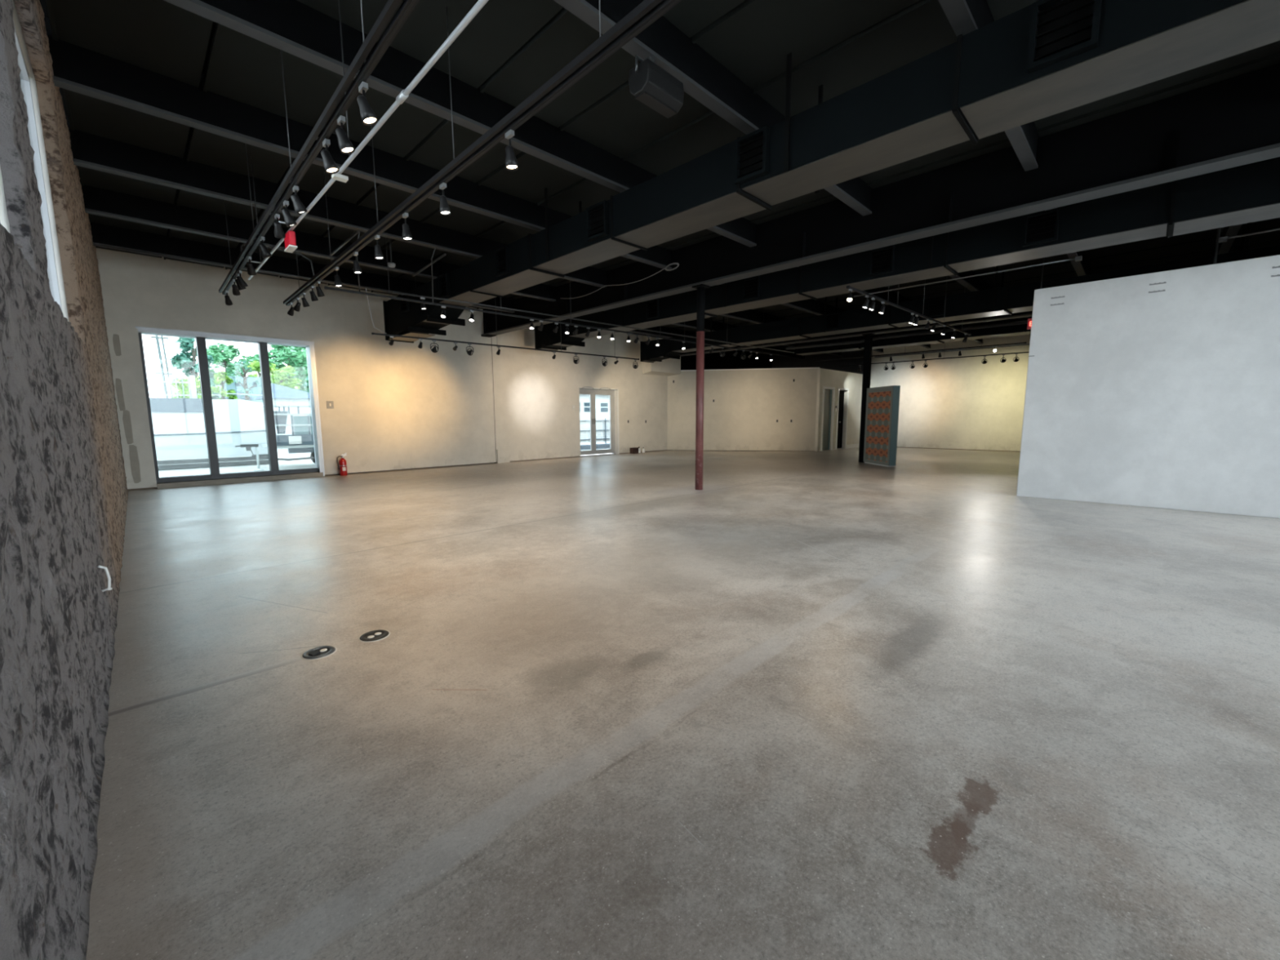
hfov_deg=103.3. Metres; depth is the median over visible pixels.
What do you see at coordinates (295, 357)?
tree
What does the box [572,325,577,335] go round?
track spotlight
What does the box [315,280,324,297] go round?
track spotlight
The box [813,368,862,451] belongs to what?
wall
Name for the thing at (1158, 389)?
wall partition
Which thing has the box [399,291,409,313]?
air register
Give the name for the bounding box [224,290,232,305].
track spotlight
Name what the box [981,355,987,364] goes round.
track spotlight
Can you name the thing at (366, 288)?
hanging cord
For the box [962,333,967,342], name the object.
track spotlight
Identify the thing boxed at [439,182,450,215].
track spotlight
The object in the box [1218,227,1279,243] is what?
conduit
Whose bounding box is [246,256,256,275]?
track spotlight
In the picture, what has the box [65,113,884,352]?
joist
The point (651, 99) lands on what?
grille
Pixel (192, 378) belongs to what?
railing
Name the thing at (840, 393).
door
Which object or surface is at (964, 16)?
joist
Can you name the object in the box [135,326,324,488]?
door
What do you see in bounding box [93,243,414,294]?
conduit
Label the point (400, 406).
wall
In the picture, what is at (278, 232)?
track spotlight
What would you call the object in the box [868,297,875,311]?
track spotlight
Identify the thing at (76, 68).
joist
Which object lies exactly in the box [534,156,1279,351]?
air duct
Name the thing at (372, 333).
track
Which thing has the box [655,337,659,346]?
track spotlight
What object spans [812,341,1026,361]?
track
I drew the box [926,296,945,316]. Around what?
air register
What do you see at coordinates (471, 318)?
track spotlight
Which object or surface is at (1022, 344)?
conduit
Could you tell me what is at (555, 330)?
track spotlight
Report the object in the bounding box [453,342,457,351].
track spotlight
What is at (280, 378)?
tree
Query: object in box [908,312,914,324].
track spotlight
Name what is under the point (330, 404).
light switch
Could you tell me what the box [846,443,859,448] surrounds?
baseboard
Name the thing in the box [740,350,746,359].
track spotlight
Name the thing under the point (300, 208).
track spotlight
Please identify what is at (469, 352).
track spotlight
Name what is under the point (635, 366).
track spotlight
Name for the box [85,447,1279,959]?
floor
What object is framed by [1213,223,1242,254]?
joist
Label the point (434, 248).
conduit
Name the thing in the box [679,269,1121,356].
beam
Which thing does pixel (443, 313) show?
track spotlight
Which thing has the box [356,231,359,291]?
conduit
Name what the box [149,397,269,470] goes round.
wall
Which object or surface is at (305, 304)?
track spotlight
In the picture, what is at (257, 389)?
house
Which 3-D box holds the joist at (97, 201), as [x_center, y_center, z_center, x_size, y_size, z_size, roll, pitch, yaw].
[0.818,-4.304,13.250,0.103,0.420,20.911,7,10,44]
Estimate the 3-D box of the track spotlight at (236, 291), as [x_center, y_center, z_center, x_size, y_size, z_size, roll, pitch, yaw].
[-4.751,-2.255,5.947,0.074,0.175,0.114,-3,7,-18]
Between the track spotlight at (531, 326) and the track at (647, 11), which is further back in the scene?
the track spotlight at (531, 326)
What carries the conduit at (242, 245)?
attached to the joist at (97, 201)
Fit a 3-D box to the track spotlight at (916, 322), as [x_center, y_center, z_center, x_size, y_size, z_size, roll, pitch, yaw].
[4.572,-2.649,8.404,0.083,0.176,0.084,7,10,44]
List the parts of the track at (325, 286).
rail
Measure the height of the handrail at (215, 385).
0.260 m
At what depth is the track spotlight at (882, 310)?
7.42 m
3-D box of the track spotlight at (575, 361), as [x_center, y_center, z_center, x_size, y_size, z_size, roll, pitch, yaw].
[-1.478,-2.801,11.727,0.126,0.234,0.112,-1,7,-5]
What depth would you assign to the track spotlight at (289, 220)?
3.86 m
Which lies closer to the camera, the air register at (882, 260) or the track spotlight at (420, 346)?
the air register at (882, 260)
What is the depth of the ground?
13.54 m
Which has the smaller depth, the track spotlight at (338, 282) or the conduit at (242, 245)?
the track spotlight at (338, 282)
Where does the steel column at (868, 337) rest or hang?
on the floor
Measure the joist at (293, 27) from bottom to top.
0.420 m
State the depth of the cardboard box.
16.84 m
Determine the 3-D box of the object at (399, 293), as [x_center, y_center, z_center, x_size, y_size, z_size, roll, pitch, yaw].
[0.450,-3.193,10.956,10.815,0.024,0.108,-7,9,-42]
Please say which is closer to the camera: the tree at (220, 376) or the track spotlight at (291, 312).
the track spotlight at (291, 312)
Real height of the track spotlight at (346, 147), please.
0.176 m
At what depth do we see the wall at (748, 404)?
17.66 m
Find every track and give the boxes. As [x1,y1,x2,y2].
[218,0,419,294]
[283,0,681,306]
[324,237,779,355]
[371,283,639,359]
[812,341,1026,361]
[839,342,1029,366]
[846,275,971,335]
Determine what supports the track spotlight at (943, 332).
hanging from the track at (858, 291)
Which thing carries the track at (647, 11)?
hanging from the ceiling
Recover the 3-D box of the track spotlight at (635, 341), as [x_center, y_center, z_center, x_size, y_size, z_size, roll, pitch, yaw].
[-0.068,-2.869,10.322,0.122,0.171,0.075,7,10,44]
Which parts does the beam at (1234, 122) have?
bearing plate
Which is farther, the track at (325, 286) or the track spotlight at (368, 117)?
the track at (325, 286)
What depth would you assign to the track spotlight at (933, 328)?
8.98 m
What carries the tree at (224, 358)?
on the ground
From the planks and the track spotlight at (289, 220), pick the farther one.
the planks
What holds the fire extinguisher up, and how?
on the floor
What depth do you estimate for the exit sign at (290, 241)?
4.43 m
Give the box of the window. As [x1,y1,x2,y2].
[13,21,62,311]
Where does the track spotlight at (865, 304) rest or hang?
hanging from the track at (858, 291)
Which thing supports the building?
on the ground
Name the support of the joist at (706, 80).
attached to the ceiling
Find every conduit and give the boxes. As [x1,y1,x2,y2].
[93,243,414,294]
[240,243,252,261]
[248,0,488,279]
[267,247,314,275]
[329,230,359,256]
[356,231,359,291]
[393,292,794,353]
[412,253,446,276]
[431,248,435,302]
[786,320,1027,349]
[853,255,1082,297]
[875,343,1029,357]
[1213,227,1220,264]
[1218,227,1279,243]
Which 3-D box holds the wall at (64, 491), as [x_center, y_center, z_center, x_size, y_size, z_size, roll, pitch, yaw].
[-3.047,-1.029,2.483,17.054,4.028,0.443,7,10,44]
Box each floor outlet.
[301,645,337,659]
[358,629,390,642]
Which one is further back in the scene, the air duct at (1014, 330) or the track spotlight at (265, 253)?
the air duct at (1014, 330)
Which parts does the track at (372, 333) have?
rail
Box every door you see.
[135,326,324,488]
[579,386,619,455]
[820,386,835,451]
[835,387,848,449]
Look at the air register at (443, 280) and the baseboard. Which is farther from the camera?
the baseboard
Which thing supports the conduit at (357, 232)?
attached to the joist at (91, 151)
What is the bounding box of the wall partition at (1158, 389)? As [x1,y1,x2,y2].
[1016,254,1279,518]
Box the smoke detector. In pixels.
[387,238,395,267]
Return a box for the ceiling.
[39,0,1279,355]
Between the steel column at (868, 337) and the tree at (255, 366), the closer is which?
the steel column at (868, 337)
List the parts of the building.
pane, pane, pane, pane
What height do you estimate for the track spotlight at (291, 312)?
0.175 m
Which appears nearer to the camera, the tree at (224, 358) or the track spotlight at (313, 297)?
the track spotlight at (313, 297)
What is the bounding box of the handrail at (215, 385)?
[197,385,262,395]
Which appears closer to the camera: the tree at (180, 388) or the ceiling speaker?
the ceiling speaker
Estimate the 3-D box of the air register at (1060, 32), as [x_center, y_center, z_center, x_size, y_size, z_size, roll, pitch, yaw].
[2.287,-2.452,2.732,0.291,0.334,0.056,7,10,44]
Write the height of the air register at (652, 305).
0.334 m
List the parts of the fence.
fence panel, fence panel, fence panel, post, fence panel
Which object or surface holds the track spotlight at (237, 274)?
hanging from the track at (406, 7)
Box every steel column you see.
[692,284,710,489]
[858,333,875,462]
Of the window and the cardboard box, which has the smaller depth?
the window
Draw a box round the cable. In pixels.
[560,267,665,298]
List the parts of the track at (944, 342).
rail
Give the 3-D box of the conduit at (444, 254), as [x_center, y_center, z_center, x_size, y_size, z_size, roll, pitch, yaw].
[-3.314,-3.354,7.931,0.031,0.031,1.461,-6,9,-40]
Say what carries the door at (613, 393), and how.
in the wall at (400, 406)
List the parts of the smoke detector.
stem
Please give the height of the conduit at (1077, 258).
0.051 m
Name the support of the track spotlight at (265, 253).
hanging from the track at (406, 7)
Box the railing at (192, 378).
[146,375,197,398]
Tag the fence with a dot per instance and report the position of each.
(602, 434)
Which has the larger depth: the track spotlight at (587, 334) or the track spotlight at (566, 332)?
the track spotlight at (587, 334)
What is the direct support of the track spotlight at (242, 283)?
hanging from the track at (406, 7)
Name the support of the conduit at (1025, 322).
attached to the wall
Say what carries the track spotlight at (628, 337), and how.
hanging from the track at (325, 286)
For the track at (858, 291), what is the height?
1.058 m
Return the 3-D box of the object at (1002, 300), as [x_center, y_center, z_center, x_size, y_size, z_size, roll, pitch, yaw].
[5.656,-3.522,10.327,15.284,1.020,0.771,7,10,44]
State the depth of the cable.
9.13 m
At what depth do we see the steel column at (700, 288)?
8.18 m
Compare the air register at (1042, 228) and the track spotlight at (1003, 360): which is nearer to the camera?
the air register at (1042, 228)
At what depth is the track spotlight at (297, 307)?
6.82 m
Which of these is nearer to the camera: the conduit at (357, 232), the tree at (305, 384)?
the conduit at (357, 232)
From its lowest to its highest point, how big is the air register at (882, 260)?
0.334 m
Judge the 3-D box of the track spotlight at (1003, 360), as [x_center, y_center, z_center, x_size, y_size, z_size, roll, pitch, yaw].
[10.290,-3.437,14.348,0.116,0.234,0.125,0,7,4]
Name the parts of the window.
pane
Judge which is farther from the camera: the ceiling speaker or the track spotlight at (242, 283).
the track spotlight at (242, 283)
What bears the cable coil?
hanging from the joist at (76, 68)
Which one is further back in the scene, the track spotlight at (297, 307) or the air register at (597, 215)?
the track spotlight at (297, 307)
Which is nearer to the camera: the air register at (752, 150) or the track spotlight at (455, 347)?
the air register at (752, 150)
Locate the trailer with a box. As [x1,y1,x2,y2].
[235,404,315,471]
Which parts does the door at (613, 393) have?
rounded head trim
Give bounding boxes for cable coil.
[665,262,679,271]
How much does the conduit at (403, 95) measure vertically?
1.110 m
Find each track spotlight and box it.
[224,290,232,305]
[231,279,240,295]
[235,273,246,290]
[236,270,248,288]
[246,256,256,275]
[257,235,271,257]
[273,213,285,238]
[281,200,297,226]
[287,302,293,315]
[290,185,306,213]
[293,297,301,311]
[301,292,309,306]
[310,285,318,301]
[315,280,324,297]
[320,137,339,173]
[334,266,342,287]
[335,115,355,154]
[353,251,362,274]
[356,81,377,125]
[374,235,383,259]
[388,336,394,345]
[402,212,412,240]
[417,338,422,348]
[420,297,426,309]
[430,340,438,352]
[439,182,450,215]
[440,306,445,318]
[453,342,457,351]
[466,343,473,355]
[469,310,474,322]
[496,346,500,355]
[505,128,518,170]
[529,319,533,329]
[537,320,543,330]
[552,322,558,333]
[564,324,568,334]
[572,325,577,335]
[573,353,578,364]
[585,327,590,337]
[597,328,600,338]
[601,356,607,366]
[610,330,613,340]
[626,333,630,342]
[632,359,638,368]
[633,334,639,343]
[645,336,650,345]
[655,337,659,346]
[719,346,725,356]
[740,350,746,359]
[846,288,852,302]
[862,295,869,308]
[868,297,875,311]
[878,301,885,314]
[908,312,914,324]
[912,314,919,325]
[924,319,929,329]
[929,320,936,331]
[940,324,946,335]
[951,328,955,338]
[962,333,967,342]
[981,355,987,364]
[1000,354,1005,362]
[1013,353,1019,361]
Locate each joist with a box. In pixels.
[44,16,930,348]
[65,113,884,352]
[79,176,842,355]
[89,222,804,359]
[163,0,983,343]
[553,0,993,291]
[937,0,1093,275]
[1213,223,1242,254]
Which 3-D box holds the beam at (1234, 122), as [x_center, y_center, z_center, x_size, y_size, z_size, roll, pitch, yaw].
[1.875,-3.283,7.105,16.377,0.668,0.240,7,10,44]
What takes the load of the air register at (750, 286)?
attached to the air duct at (1250, 193)
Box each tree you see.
[168,337,218,399]
[170,375,214,398]
[206,342,255,386]
[212,370,238,399]
[227,360,261,400]
[246,344,309,391]
[247,360,275,381]
[260,362,302,389]
[302,376,309,392]
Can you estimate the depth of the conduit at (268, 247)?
7.46 m
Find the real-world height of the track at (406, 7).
1.040 m
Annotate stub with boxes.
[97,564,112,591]
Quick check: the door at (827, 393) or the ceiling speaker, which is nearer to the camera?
the ceiling speaker
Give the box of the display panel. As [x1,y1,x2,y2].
[863,385,900,466]
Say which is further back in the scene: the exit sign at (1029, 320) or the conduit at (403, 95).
the exit sign at (1029, 320)
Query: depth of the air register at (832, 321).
11.26 m
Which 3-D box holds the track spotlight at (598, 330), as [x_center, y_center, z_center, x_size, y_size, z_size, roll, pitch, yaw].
[-0.775,-2.776,9.620,0.074,0.177,0.101,0,7,5]
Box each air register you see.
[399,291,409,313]
[437,272,449,297]
[493,245,510,276]
[586,200,608,241]
[645,298,658,319]
[733,125,769,184]
[742,275,759,301]
[824,312,839,329]
[868,244,894,276]
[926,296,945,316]
[1022,207,1060,247]
[1026,0,1102,73]
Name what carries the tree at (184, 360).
on the ground
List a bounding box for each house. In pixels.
[217,375,263,403]
[254,382,311,449]
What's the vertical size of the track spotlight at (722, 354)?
0.234 m
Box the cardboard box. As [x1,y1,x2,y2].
[630,447,639,453]
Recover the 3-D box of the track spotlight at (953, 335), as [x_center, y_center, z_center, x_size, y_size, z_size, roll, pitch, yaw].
[6.086,-2.833,9.835,0.083,0.176,0.084,7,10,44]
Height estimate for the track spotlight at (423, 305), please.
0.173 m
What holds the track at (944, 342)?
hanging from the ceiling
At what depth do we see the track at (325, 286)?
8.26 m
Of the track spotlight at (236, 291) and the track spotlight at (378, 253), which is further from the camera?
the track spotlight at (236, 291)
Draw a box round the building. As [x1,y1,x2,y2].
[579,394,609,444]
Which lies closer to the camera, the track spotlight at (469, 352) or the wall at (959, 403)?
the track spotlight at (469, 352)
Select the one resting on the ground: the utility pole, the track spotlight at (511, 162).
the utility pole
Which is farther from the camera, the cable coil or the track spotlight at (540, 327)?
the track spotlight at (540, 327)
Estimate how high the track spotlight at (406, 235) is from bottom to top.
0.198 m
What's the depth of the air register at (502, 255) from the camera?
6.83 m
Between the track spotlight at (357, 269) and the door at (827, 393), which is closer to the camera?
the track spotlight at (357, 269)
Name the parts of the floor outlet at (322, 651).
lid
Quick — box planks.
[580,443,609,450]
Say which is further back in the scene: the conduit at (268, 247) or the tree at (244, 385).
the tree at (244, 385)
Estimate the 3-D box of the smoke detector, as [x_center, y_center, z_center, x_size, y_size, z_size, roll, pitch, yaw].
[-3.607,-3.355,7.329,0.103,0.531,0.103,7,10,44]
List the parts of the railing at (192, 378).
rail, rail, post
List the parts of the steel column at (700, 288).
cap plate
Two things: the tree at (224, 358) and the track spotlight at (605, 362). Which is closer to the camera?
the track spotlight at (605, 362)
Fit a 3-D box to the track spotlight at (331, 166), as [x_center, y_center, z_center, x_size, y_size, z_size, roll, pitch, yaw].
[-1.864,-1.941,3.046,0.078,0.176,0.088,7,10,44]
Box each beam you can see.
[480,63,1279,337]
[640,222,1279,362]
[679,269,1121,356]
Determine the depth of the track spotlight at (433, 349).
9.57 m
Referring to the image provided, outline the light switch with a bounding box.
[326,400,333,408]
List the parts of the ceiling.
panel, panel, panel, panel, panel, panel, panel, panel, panel, panel, panel, panel, panel, panel, panel, panel, panel, panel, panel, panel, panel, panel, panel, panel, panel, panel, panel, panel, panel, panel, panel, panel, panel, panel, panel, panel, panel, panel, panel, panel, panel, panel, panel, panel, panel, panel, panel, panel, panel, panel, panel, panel, panel, panel, panel, panel, panel, panel, panel, panel, panel, panel, panel, panel, panel, panel, panel, panel, panel, panel, panel, panel, panel, panel, panel, panel, panel, panel, panel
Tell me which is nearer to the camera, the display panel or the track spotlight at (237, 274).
the track spotlight at (237, 274)
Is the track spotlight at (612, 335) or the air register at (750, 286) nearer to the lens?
the air register at (750, 286)
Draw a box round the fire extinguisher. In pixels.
[336,453,347,475]
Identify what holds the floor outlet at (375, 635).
on the floor
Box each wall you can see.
[0,0,128,959]
[95,247,863,489]
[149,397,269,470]
[667,367,819,450]
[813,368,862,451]
[840,334,1030,452]
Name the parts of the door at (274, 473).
rail, rail, sill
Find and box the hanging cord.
[365,288,386,333]
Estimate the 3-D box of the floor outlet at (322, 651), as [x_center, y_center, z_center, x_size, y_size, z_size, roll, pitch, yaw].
[-1.656,0.885,2.615,0.158,0.014,0.158,3,8,25]
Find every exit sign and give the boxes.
[284,230,297,253]
[1026,257,1044,329]
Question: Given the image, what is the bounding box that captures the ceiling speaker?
[628,55,684,118]
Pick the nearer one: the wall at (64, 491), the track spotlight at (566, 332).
the wall at (64, 491)
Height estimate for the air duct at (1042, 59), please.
1.174 m
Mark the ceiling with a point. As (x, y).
(510, 49)
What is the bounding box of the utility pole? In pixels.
[151,335,173,398]
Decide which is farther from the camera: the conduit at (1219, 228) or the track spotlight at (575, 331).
the track spotlight at (575, 331)
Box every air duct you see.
[382,0,1279,342]
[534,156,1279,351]
[795,316,1031,355]
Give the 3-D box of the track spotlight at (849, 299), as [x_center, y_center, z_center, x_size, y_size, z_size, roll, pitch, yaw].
[2.770,-2.427,6.672,0.079,0.174,0.115,7,10,44]
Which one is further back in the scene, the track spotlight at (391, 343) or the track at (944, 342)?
the track at (944, 342)
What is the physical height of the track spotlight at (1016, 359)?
0.234 m
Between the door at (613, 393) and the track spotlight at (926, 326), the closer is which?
the track spotlight at (926, 326)
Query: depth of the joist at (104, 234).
8.44 m
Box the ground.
[158,443,611,477]
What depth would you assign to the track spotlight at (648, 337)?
10.52 m
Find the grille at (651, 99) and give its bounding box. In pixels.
[635,90,676,118]

